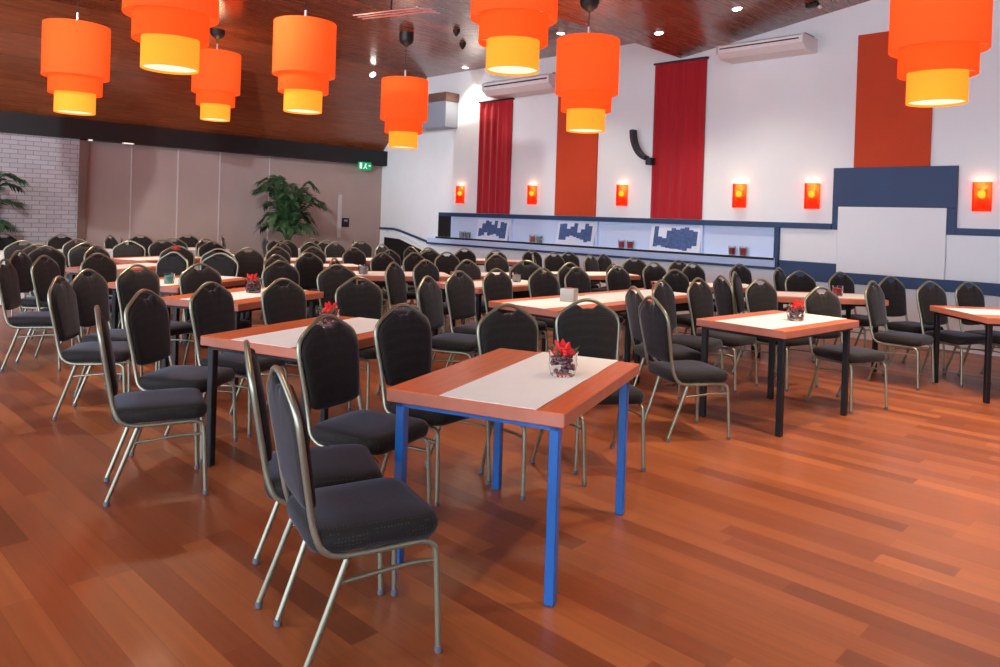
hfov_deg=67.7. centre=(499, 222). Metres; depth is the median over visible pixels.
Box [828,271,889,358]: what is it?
banquet chair
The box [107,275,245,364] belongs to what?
dining table
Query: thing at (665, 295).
banquet chair
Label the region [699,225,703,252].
trim
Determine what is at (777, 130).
wall
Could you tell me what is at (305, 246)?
banquet chair
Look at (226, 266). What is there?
banquet chair
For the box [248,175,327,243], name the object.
potted palm
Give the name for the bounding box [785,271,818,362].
banquet chair
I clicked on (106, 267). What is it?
banquet chair
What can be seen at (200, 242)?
banquet chair
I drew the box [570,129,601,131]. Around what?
diffuser
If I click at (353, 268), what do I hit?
dining table
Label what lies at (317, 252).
banquet chair
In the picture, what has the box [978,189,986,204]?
wall sconce
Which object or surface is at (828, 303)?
banquet chair
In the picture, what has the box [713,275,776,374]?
banquet chair
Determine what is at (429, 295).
banquet chair
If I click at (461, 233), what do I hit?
glass
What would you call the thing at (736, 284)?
banquet chair
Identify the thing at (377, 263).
banquet chair
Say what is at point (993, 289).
trim
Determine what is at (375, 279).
dining table
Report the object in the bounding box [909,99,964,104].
diffuser
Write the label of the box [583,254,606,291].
banquet chair
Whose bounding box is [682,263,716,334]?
banquet chair
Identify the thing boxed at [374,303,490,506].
banquet chair
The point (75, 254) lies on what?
banquet chair
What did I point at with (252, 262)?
banquet chair
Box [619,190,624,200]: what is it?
wall sconce
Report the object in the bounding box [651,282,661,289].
glass
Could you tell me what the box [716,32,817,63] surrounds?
air conditioner
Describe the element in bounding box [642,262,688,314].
banquet chair
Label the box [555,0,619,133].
pendant lamp
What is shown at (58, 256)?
banquet chair
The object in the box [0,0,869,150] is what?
ceiling
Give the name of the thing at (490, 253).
banquet chair
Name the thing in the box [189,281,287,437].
banquet chair
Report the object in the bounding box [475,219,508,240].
picture
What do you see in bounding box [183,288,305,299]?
table runner
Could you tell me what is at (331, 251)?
banquet chair
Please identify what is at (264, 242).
banquet chair
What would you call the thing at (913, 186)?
wall panel
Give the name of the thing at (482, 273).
table runner
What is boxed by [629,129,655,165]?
wall speaker
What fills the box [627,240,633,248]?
glass
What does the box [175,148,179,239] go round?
trim
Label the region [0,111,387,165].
ceiling beam
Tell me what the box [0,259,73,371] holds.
banquet chair
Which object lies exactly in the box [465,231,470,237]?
glass
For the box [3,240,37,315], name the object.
banquet chair
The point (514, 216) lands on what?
trim
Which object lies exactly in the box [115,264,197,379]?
banquet chair
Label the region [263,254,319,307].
banquet chair
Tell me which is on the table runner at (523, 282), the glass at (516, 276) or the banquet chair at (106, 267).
the glass at (516, 276)
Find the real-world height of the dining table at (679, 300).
0.750 m
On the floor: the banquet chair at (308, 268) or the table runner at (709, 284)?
the banquet chair at (308, 268)
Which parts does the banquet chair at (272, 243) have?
backrest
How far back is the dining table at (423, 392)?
3.12 m
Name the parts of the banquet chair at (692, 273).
backrest, frame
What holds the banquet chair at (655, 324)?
on the floor
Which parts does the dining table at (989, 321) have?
leg, under frame, leg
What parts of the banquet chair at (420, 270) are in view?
frame, backrest, seat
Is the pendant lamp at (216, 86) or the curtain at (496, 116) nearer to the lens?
the pendant lamp at (216, 86)
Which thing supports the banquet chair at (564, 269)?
on the floor
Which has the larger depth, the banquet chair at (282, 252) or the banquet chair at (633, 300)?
the banquet chair at (282, 252)
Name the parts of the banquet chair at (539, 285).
backrest, seat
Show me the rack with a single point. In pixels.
(424, 9)
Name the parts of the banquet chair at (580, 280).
frame, backrest, leg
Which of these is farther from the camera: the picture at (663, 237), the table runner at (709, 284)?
the picture at (663, 237)
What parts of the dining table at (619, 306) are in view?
leg, under frame, leg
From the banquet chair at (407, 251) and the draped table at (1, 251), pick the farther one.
the banquet chair at (407, 251)
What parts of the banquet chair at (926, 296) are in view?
leg, backrest, frame, leg, seat, leg, seat frame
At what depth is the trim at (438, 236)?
12.51 m
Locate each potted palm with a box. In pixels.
[0,172,30,234]
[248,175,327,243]
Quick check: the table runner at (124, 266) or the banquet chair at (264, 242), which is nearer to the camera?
the table runner at (124, 266)
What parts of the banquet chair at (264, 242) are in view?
backrest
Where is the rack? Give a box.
[353,0,439,19]
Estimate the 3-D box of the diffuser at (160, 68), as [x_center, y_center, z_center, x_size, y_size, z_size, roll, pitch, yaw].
[-2.903,-1.365,6.562,0.456,0.006,0.456,2,1,44]
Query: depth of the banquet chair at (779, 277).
9.21 m
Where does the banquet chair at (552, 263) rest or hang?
on the floor
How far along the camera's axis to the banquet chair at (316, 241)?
13.76 m
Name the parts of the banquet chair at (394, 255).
frame, backrest, seat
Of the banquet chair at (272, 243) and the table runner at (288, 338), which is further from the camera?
the banquet chair at (272, 243)
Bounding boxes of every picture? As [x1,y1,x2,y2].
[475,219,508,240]
[555,221,594,245]
[649,225,700,252]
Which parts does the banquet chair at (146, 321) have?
leg, frame, backrest, leg, seat, leg, leg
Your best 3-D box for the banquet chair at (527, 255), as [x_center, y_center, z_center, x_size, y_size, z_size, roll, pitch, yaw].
[0.664,0.930,11.961,0.445,0.968,0.543,1,1,-41]
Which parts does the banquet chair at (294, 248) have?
backrest, frame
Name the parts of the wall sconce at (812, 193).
bulb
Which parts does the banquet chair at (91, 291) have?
leg, backrest, frame, seat, leg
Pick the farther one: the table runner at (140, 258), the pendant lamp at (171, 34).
the table runner at (140, 258)
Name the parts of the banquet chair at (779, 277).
frame, backrest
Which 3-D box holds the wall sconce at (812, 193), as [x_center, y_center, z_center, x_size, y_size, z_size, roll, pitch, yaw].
[4.375,-0.370,10.480,0.196,0.360,0.110,2,1,44]
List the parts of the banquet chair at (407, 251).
backrest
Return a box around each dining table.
[65,262,173,328]
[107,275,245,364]
[109,256,200,298]
[161,287,323,400]
[200,316,374,466]
[306,261,384,306]
[324,266,357,270]
[356,271,449,330]
[386,348,639,606]
[433,279,546,356]
[450,271,536,326]
[476,258,521,266]
[488,295,630,361]
[544,271,640,285]
[578,289,696,383]
[651,281,754,352]
[696,310,858,436]
[757,291,888,371]
[930,305,999,403]
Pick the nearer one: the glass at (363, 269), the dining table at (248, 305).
the dining table at (248, 305)
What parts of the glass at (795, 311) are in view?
flower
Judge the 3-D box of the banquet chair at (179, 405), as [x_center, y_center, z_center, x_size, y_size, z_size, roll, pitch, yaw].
[-1.829,0.910,3.908,0.543,0.968,0.445,2,0,-28]
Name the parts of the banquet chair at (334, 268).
backrest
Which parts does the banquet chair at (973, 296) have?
leg, frame, backrest, seat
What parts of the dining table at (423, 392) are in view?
leg, under frame, leg, leg, leg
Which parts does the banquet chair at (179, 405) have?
backrest, frame, leg, leg, seat, seat frame, leg, leg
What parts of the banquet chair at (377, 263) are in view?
frame, backrest, seat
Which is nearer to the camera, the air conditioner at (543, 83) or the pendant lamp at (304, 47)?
the pendant lamp at (304, 47)
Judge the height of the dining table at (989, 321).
0.750 m
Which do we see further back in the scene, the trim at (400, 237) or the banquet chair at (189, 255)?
the trim at (400, 237)
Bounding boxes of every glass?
[163,273,174,283]
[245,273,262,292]
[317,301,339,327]
[358,264,367,273]
[459,231,464,237]
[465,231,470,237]
[512,272,521,281]
[529,235,534,242]
[536,235,541,242]
[548,339,578,377]
[560,287,577,301]
[618,240,624,247]
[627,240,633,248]
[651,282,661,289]
[728,246,735,254]
[739,246,746,255]
[786,299,805,320]
[832,285,843,295]
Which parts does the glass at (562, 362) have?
flower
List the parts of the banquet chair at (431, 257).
frame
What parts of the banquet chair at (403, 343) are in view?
leg, frame, backrest, seat, leg, leg, leg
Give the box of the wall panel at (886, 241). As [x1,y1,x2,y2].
[836,207,946,279]
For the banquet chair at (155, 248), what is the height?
0.968 m
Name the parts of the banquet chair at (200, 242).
backrest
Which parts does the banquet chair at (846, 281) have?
backrest, frame, leg, leg, seat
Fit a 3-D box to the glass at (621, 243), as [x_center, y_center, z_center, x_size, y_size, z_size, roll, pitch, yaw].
[2.067,0.369,12.701,0.112,0.140,0.112,2,1,44]
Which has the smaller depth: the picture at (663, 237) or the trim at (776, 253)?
the trim at (776, 253)
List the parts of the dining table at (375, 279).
under frame, leg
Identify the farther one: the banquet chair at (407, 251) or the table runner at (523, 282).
the banquet chair at (407, 251)
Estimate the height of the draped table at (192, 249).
0.735 m
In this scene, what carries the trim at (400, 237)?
attached to the wall at (777, 130)
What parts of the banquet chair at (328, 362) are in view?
backrest, frame, seat frame, seat, leg, leg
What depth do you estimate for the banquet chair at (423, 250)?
11.69 m
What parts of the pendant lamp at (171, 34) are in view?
lamp shade, lamp shade, lamp shade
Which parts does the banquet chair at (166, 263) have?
backrest, frame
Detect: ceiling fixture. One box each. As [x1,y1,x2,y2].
[453,29,459,35]
[459,43,465,49]
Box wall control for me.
[342,218,348,226]
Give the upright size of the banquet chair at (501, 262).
0.968 m
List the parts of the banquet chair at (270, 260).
frame, backrest, seat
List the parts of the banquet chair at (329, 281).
backrest, frame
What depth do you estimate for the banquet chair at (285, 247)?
11.89 m
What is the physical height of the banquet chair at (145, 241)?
0.968 m
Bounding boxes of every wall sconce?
[457,190,462,199]
[529,190,534,199]
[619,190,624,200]
[736,189,742,201]
[808,189,815,202]
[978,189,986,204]
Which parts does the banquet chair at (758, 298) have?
leg, frame, backrest, seat frame, seat, leg, leg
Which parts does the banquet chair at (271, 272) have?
frame, backrest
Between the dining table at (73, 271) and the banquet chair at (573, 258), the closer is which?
the dining table at (73, 271)
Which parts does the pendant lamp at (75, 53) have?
spider frame, lamp shade, lamp shade, lamp shade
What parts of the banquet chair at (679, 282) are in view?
frame, backrest, seat frame, seat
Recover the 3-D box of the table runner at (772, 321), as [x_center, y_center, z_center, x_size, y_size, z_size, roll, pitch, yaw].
[2.204,0.758,5.801,1.154,0.002,0.463,1,1,-41]
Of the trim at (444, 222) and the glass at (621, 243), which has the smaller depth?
the glass at (621, 243)
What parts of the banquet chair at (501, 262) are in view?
frame, backrest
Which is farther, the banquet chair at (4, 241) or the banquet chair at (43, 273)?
the banquet chair at (4, 241)
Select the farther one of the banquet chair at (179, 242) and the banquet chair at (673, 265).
the banquet chair at (179, 242)
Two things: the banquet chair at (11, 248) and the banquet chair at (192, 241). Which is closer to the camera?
the banquet chair at (11, 248)
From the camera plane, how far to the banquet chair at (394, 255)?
10.61 m
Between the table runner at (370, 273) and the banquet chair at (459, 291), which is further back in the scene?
the table runner at (370, 273)
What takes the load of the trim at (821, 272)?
attached to the wall at (777, 130)
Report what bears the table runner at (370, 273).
on the dining table at (375, 279)
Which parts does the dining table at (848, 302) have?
leg, under frame, leg, leg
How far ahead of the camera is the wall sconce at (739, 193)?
11.25 m
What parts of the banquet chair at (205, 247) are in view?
backrest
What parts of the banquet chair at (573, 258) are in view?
backrest, frame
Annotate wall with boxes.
[0,132,79,246]
[82,140,381,257]
[380,0,999,356]
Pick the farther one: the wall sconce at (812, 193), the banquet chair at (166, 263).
the wall sconce at (812, 193)
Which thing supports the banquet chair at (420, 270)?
on the floor
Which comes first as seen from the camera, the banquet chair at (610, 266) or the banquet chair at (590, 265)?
the banquet chair at (610, 266)
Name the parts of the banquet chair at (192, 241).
frame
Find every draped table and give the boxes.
[0,250,29,304]
[57,249,111,280]
[188,247,229,269]
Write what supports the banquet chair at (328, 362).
on the floor
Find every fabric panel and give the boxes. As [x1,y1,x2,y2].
[554,96,598,215]
[854,31,932,167]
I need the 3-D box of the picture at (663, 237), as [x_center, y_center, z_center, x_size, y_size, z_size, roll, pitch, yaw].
[2.815,0.261,11.987,0.920,0.414,0.088,2,1,44]
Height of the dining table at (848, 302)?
0.750 m
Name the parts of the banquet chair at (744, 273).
frame, backrest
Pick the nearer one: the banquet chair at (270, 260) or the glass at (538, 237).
the banquet chair at (270, 260)
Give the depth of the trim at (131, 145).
13.56 m
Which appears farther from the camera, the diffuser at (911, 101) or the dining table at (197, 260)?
the dining table at (197, 260)
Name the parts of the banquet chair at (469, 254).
frame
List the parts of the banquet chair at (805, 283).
frame, backrest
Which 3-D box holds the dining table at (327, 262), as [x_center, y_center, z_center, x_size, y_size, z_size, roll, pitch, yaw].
[-2.351,0.945,11.526,1.150,0.750,0.790,2,0,-29]
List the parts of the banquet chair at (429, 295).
frame, backrest, leg, seat frame, leg, seat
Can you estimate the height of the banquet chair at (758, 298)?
0.968 m
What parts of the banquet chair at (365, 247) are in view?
frame, backrest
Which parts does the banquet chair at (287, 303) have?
frame, backrest, seat frame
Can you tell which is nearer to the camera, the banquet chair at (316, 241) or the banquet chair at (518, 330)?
the banquet chair at (518, 330)
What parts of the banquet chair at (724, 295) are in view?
frame, backrest, leg, leg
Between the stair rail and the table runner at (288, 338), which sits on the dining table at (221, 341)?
the table runner at (288, 338)
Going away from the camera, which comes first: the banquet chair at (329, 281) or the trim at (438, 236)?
the banquet chair at (329, 281)
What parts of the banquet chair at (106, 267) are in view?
frame, backrest, seat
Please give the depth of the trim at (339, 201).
16.72 m
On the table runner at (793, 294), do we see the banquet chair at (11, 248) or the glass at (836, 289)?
the glass at (836, 289)
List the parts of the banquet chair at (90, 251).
frame, backrest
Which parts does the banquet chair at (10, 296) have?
leg, backrest, frame, leg, seat, seat frame, leg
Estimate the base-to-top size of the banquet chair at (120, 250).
0.968 m
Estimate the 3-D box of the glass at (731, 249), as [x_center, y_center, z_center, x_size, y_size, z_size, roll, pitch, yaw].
[3.510,0.426,11.289,0.112,0.140,0.112,2,1,44]
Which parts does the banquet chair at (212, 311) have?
frame, backrest, leg, seat frame, seat, leg, leg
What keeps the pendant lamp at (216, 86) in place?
hanging from the ceiling
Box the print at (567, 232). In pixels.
[558,223,592,241]
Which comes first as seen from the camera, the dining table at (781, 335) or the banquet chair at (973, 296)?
the dining table at (781, 335)
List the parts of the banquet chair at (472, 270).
backrest, frame, seat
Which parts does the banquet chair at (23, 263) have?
frame, backrest, seat frame, seat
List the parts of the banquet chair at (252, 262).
frame, backrest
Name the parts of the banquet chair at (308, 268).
frame, backrest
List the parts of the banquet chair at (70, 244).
backrest, frame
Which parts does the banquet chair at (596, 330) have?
leg, frame, backrest, leg, seat, leg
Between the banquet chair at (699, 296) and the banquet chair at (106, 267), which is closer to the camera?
the banquet chair at (699, 296)
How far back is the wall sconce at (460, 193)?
15.60 m
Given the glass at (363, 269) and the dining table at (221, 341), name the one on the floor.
the dining table at (221, 341)
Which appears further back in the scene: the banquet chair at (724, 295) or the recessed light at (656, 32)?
the recessed light at (656, 32)
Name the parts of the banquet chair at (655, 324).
leg, backrest, frame, leg, seat, leg, seat frame, leg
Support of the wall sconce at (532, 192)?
attached to the wall at (777, 130)
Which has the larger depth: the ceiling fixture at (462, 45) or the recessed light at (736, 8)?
the ceiling fixture at (462, 45)
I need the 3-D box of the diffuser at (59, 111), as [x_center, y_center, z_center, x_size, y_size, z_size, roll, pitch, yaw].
[-5.533,-1.444,9.707,0.456,0.006,0.456,2,1,44]
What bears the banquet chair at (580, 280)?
on the floor
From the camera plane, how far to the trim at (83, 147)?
12.87 m
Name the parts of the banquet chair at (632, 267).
backrest, frame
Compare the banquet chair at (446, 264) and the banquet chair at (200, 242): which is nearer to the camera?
the banquet chair at (446, 264)
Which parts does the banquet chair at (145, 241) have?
frame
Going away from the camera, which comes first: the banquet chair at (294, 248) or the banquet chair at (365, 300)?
the banquet chair at (365, 300)
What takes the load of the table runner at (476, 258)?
on the dining table at (478, 262)
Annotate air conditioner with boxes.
[482,72,555,98]
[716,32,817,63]
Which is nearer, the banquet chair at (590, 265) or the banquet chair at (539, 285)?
the banquet chair at (539, 285)
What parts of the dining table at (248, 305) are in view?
leg, leg, under frame, leg, leg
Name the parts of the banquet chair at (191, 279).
leg, frame, backrest, seat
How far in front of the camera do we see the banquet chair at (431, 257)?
10.99 m
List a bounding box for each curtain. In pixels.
[476,98,514,213]
[650,56,708,219]
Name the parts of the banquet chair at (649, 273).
frame, backrest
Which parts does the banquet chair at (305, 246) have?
backrest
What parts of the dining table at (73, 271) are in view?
leg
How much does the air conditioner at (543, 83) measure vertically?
0.310 m
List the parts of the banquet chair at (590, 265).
frame, backrest, seat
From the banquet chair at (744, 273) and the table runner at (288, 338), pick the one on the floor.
the banquet chair at (744, 273)
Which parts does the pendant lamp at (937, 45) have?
lamp shade, lamp shade, lamp shade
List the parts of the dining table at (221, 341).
leg, under frame, leg, leg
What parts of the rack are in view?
rod, rod, rod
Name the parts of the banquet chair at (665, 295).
frame, backrest, seat, leg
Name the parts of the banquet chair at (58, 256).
backrest, frame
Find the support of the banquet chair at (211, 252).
on the floor
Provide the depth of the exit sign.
16.92 m
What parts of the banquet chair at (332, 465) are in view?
backrest, frame, leg, leg, seat, leg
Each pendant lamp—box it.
[41,0,110,115]
[122,0,218,74]
[191,28,240,121]
[272,0,336,114]
[380,31,427,148]
[470,0,557,75]
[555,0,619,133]
[888,0,992,106]
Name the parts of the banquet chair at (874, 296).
leg, frame, backrest, leg, seat frame, seat, leg, leg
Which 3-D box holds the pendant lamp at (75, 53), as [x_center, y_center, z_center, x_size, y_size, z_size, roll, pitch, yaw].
[-5.503,-2.356,9.700,0.780,1.870,0.780,2,1,44]
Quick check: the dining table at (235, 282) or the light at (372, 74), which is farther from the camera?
the light at (372, 74)
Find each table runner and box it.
[116,257,200,260]
[116,263,156,268]
[160,276,242,285]
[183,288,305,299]
[231,317,378,347]
[291,264,357,265]
[326,258,371,260]
[353,271,450,275]
[439,352,617,409]
[443,279,527,286]
[476,258,521,261]
[481,272,508,275]
[503,295,624,308]
[552,272,633,274]
[587,289,686,299]
[660,282,748,287]
[718,313,845,328]
[777,292,864,298]
[946,308,999,314]
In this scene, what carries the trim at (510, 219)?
attached to the wall at (777, 130)
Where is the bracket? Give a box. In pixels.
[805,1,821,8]
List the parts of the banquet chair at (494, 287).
frame, backrest, seat, leg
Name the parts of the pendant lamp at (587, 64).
lamp shade, lamp shade, lamp shade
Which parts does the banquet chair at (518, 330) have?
leg, frame, backrest, leg, leg, leg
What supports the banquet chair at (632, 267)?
on the floor
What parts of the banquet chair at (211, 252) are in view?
backrest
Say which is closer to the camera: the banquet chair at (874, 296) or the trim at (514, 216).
the banquet chair at (874, 296)
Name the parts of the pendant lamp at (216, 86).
lamp shade, lamp shade, lamp shade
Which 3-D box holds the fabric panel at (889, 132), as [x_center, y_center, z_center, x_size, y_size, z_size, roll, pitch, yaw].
[5.159,-1.620,9.786,0.920,1.790,0.050,2,1,44]
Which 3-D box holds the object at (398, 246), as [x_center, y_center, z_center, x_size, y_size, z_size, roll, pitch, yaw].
[-1.957,0.678,16.711,2.120,0.630,0.013,2,1,44]
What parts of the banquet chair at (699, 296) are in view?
frame, backrest, seat, leg, leg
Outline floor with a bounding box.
[0,290,999,666]
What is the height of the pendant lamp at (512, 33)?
1.870 m
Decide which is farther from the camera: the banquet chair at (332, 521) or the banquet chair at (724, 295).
the banquet chair at (724, 295)
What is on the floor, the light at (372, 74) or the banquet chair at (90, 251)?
the banquet chair at (90, 251)
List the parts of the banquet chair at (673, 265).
frame, backrest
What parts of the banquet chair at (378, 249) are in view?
backrest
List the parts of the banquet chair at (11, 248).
frame, backrest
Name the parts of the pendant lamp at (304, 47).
lamp shade, lamp shade, lamp shade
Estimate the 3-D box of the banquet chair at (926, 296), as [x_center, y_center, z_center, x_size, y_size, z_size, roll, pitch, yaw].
[4.505,1.089,7.436,0.445,0.968,0.543,2,0,-24]
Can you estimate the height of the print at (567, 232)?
0.331 m
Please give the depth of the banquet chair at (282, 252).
10.38 m
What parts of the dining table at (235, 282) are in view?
leg, leg, under frame, leg, leg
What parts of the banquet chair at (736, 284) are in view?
frame, backrest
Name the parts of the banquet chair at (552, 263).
frame, backrest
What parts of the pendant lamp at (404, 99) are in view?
lamp shade, lamp shade, lamp shade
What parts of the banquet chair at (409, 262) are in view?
frame, backrest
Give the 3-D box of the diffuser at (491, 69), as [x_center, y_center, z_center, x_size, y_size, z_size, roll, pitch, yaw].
[0.110,-1.378,6.694,0.456,0.006,0.456,2,1,44]
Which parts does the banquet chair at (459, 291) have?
backrest, frame, seat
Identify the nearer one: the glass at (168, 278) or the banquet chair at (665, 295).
the banquet chair at (665, 295)
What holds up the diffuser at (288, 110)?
attached to the pendant lamp at (304, 47)
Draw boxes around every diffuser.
[58,110,91,113]
[142,64,195,72]
[202,118,227,120]
[287,109,318,112]
[488,66,536,73]
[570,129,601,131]
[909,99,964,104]
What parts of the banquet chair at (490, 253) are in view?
frame, backrest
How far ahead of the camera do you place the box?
15.66 m
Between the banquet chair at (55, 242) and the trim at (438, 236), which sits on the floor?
the banquet chair at (55, 242)
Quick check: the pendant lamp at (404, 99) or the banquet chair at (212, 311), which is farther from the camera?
the pendant lamp at (404, 99)
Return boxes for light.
[369,71,375,77]
[653,31,664,34]
[731,6,742,10]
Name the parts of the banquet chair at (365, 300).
frame, backrest, leg, seat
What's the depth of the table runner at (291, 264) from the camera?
10.16 m
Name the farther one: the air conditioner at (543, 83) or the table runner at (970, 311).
the air conditioner at (543, 83)
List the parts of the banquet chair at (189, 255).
frame, backrest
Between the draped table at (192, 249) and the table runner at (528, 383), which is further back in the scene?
the draped table at (192, 249)
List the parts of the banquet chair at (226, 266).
backrest, frame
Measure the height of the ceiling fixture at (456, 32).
0.100 m
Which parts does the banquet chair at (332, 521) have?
leg, backrest, frame, leg, seat, seat frame, leg, leg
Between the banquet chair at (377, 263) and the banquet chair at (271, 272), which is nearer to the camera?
the banquet chair at (271, 272)
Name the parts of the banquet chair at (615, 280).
frame, backrest, seat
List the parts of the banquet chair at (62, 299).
frame, leg, backrest, leg, seat frame, seat, leg, leg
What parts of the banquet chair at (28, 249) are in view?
backrest, frame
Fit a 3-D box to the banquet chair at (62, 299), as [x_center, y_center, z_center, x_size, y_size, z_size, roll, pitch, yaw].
[-2.859,0.866,5.286,0.543,0.968,0.445,2,0,-11]
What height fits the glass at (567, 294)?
0.120 m
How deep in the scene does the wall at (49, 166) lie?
12.44 m
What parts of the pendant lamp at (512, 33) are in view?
lamp shade, lamp shade, lamp shade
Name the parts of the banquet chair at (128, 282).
frame, backrest, seat, leg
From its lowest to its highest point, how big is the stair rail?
0.311 m
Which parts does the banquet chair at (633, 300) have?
backrest, leg, frame, seat, leg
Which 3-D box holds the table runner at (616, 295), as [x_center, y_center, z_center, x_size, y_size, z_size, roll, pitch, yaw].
[1.403,0.720,7.429,0.523,0.002,1.154,2,1,44]
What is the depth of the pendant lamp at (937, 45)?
6.31 m
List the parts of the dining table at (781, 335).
leg, leg, under frame, leg, leg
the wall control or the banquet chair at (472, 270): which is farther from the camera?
the wall control
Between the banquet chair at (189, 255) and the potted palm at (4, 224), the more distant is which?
the potted palm at (4, 224)
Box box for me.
[422,92,458,130]
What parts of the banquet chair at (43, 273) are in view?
leg, frame, backrest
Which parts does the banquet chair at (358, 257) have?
frame, backrest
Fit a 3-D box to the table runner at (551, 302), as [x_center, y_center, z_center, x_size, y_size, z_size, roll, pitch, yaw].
[0.588,0.700,6.589,0.473,0.002,1.154,2,1,44]
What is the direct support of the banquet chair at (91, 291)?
on the floor
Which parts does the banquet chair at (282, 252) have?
frame, backrest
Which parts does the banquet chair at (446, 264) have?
frame, backrest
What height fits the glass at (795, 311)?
0.162 m
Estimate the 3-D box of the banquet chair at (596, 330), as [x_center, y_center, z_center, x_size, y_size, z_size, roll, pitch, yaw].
[0.608,0.983,4.629,0.445,0.968,0.543,2,0,-12]
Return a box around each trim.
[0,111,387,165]
[77,140,87,242]
[129,145,132,238]
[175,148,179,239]
[217,152,220,242]
[267,156,269,238]
[336,195,341,236]
[380,234,426,249]
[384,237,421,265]
[427,237,774,266]
[438,212,831,228]
[438,216,450,236]
[438,236,774,259]
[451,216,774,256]
[509,218,512,240]
[594,221,598,245]
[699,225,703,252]
[773,228,779,269]
[778,260,835,281]
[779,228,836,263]
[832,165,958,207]
[832,207,837,229]
[834,272,999,295]
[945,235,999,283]
[946,208,957,234]
[956,228,999,235]
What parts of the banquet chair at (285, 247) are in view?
backrest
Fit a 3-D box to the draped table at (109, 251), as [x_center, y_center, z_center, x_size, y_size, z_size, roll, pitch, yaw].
[-6.456,0.798,11.673,0.621,0.735,0.932,2,1,44]
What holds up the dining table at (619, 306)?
on the floor
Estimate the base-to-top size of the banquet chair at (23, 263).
0.968 m
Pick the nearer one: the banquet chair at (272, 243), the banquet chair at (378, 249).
the banquet chair at (378, 249)
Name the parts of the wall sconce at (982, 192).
bulb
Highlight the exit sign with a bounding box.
[358,162,370,169]
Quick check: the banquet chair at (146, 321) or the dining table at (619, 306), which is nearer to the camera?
the banquet chair at (146, 321)
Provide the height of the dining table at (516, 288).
0.750 m
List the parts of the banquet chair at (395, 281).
frame, backrest, seat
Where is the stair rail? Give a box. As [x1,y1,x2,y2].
[379,227,426,241]
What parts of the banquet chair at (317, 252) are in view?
frame, backrest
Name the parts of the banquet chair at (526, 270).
frame, backrest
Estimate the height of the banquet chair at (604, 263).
0.968 m
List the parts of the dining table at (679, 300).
leg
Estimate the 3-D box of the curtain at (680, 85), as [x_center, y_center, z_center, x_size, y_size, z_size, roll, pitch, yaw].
[2.863,-1.331,12.008,0.970,2.550,0.071,2,1,44]
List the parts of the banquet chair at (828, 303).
leg, frame, backrest, leg, seat frame, seat, leg, leg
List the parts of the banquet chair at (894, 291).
frame, backrest, seat, leg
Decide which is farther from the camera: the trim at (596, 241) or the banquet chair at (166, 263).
the trim at (596, 241)
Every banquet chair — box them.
[0,233,19,249]
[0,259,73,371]
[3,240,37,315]
[9,250,76,338]
[18,244,51,311]
[28,246,84,333]
[31,255,82,357]
[46,234,75,248]
[47,276,142,420]
[62,238,91,281]
[68,242,99,275]
[70,268,160,396]
[80,252,123,334]
[83,245,111,316]
[94,305,207,506]
[104,235,117,248]
[112,240,145,257]
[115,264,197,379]
[121,251,188,335]
[124,289,237,462]
[127,234,153,255]
[148,239,175,255]
[159,245,194,318]
[161,238,187,294]
[175,234,198,246]
[179,263,250,364]
[180,252,238,343]
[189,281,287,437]
[195,238,214,269]
[198,241,225,265]
[200,248,235,262]
[221,235,225,248]
[232,247,263,319]
[243,340,383,608]
[261,238,269,256]
[261,260,316,365]
[261,278,350,411]
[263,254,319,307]
[265,246,311,290]
[266,238,286,251]
[266,365,441,666]
[273,242,313,290]
[279,240,315,290]
[294,252,323,309]
[296,314,431,546]
[299,242,320,254]
[300,246,325,290]
[302,238,319,245]
[317,240,335,252]
[317,264,378,368]
[324,241,345,257]
[329,257,342,270]
[335,276,382,409]
[342,247,386,312]
[350,240,382,290]
[370,252,416,309]
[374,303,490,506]
[375,244,413,302]
[380,249,414,312]
[385,262,443,353]
[403,246,418,257]
[403,252,449,326]
[413,259,469,334]
[416,275,478,366]
[419,247,437,253]
[420,249,439,264]
[434,252,459,325]
[445,270,478,364]
[454,259,508,324]
[455,248,475,264]
[476,303,586,500]
[482,268,547,351]
[484,254,529,313]
[485,250,506,313]
[509,260,543,339]
[522,249,541,266]
[528,267,558,336]
[532,254,559,294]
[544,252,564,285]
[555,298,645,474]
[557,262,579,290]
[561,251,598,288]
[564,267,624,360]
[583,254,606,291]
[597,253,612,287]
[605,265,640,358]
[606,263,619,273]
[622,257,646,324]
[625,286,700,411]
[638,295,730,441]
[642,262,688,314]
[652,279,723,392]
[662,269,722,351]
[668,259,715,328]
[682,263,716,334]
[687,277,757,392]
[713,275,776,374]
[729,263,751,313]
[731,271,745,361]
[745,278,817,391]
[773,267,824,344]
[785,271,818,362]
[803,286,887,413]
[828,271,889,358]
[864,280,934,389]
[878,276,944,372]
[916,281,991,386]
[955,281,999,375]
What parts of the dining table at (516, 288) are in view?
leg, leg, under frame, leg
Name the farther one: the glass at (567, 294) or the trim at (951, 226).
the trim at (951, 226)
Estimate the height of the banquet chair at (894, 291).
0.968 m
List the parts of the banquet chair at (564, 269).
backrest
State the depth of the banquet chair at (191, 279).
6.75 m
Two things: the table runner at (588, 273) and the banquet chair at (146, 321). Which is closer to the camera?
the banquet chair at (146, 321)
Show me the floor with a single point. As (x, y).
(869, 536)
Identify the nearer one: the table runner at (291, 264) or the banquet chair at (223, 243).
the table runner at (291, 264)
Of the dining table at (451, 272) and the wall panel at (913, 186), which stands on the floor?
the dining table at (451, 272)
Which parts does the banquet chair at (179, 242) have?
frame, backrest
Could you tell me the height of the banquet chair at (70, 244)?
0.968 m
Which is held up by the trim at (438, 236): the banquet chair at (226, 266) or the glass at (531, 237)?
the glass at (531, 237)

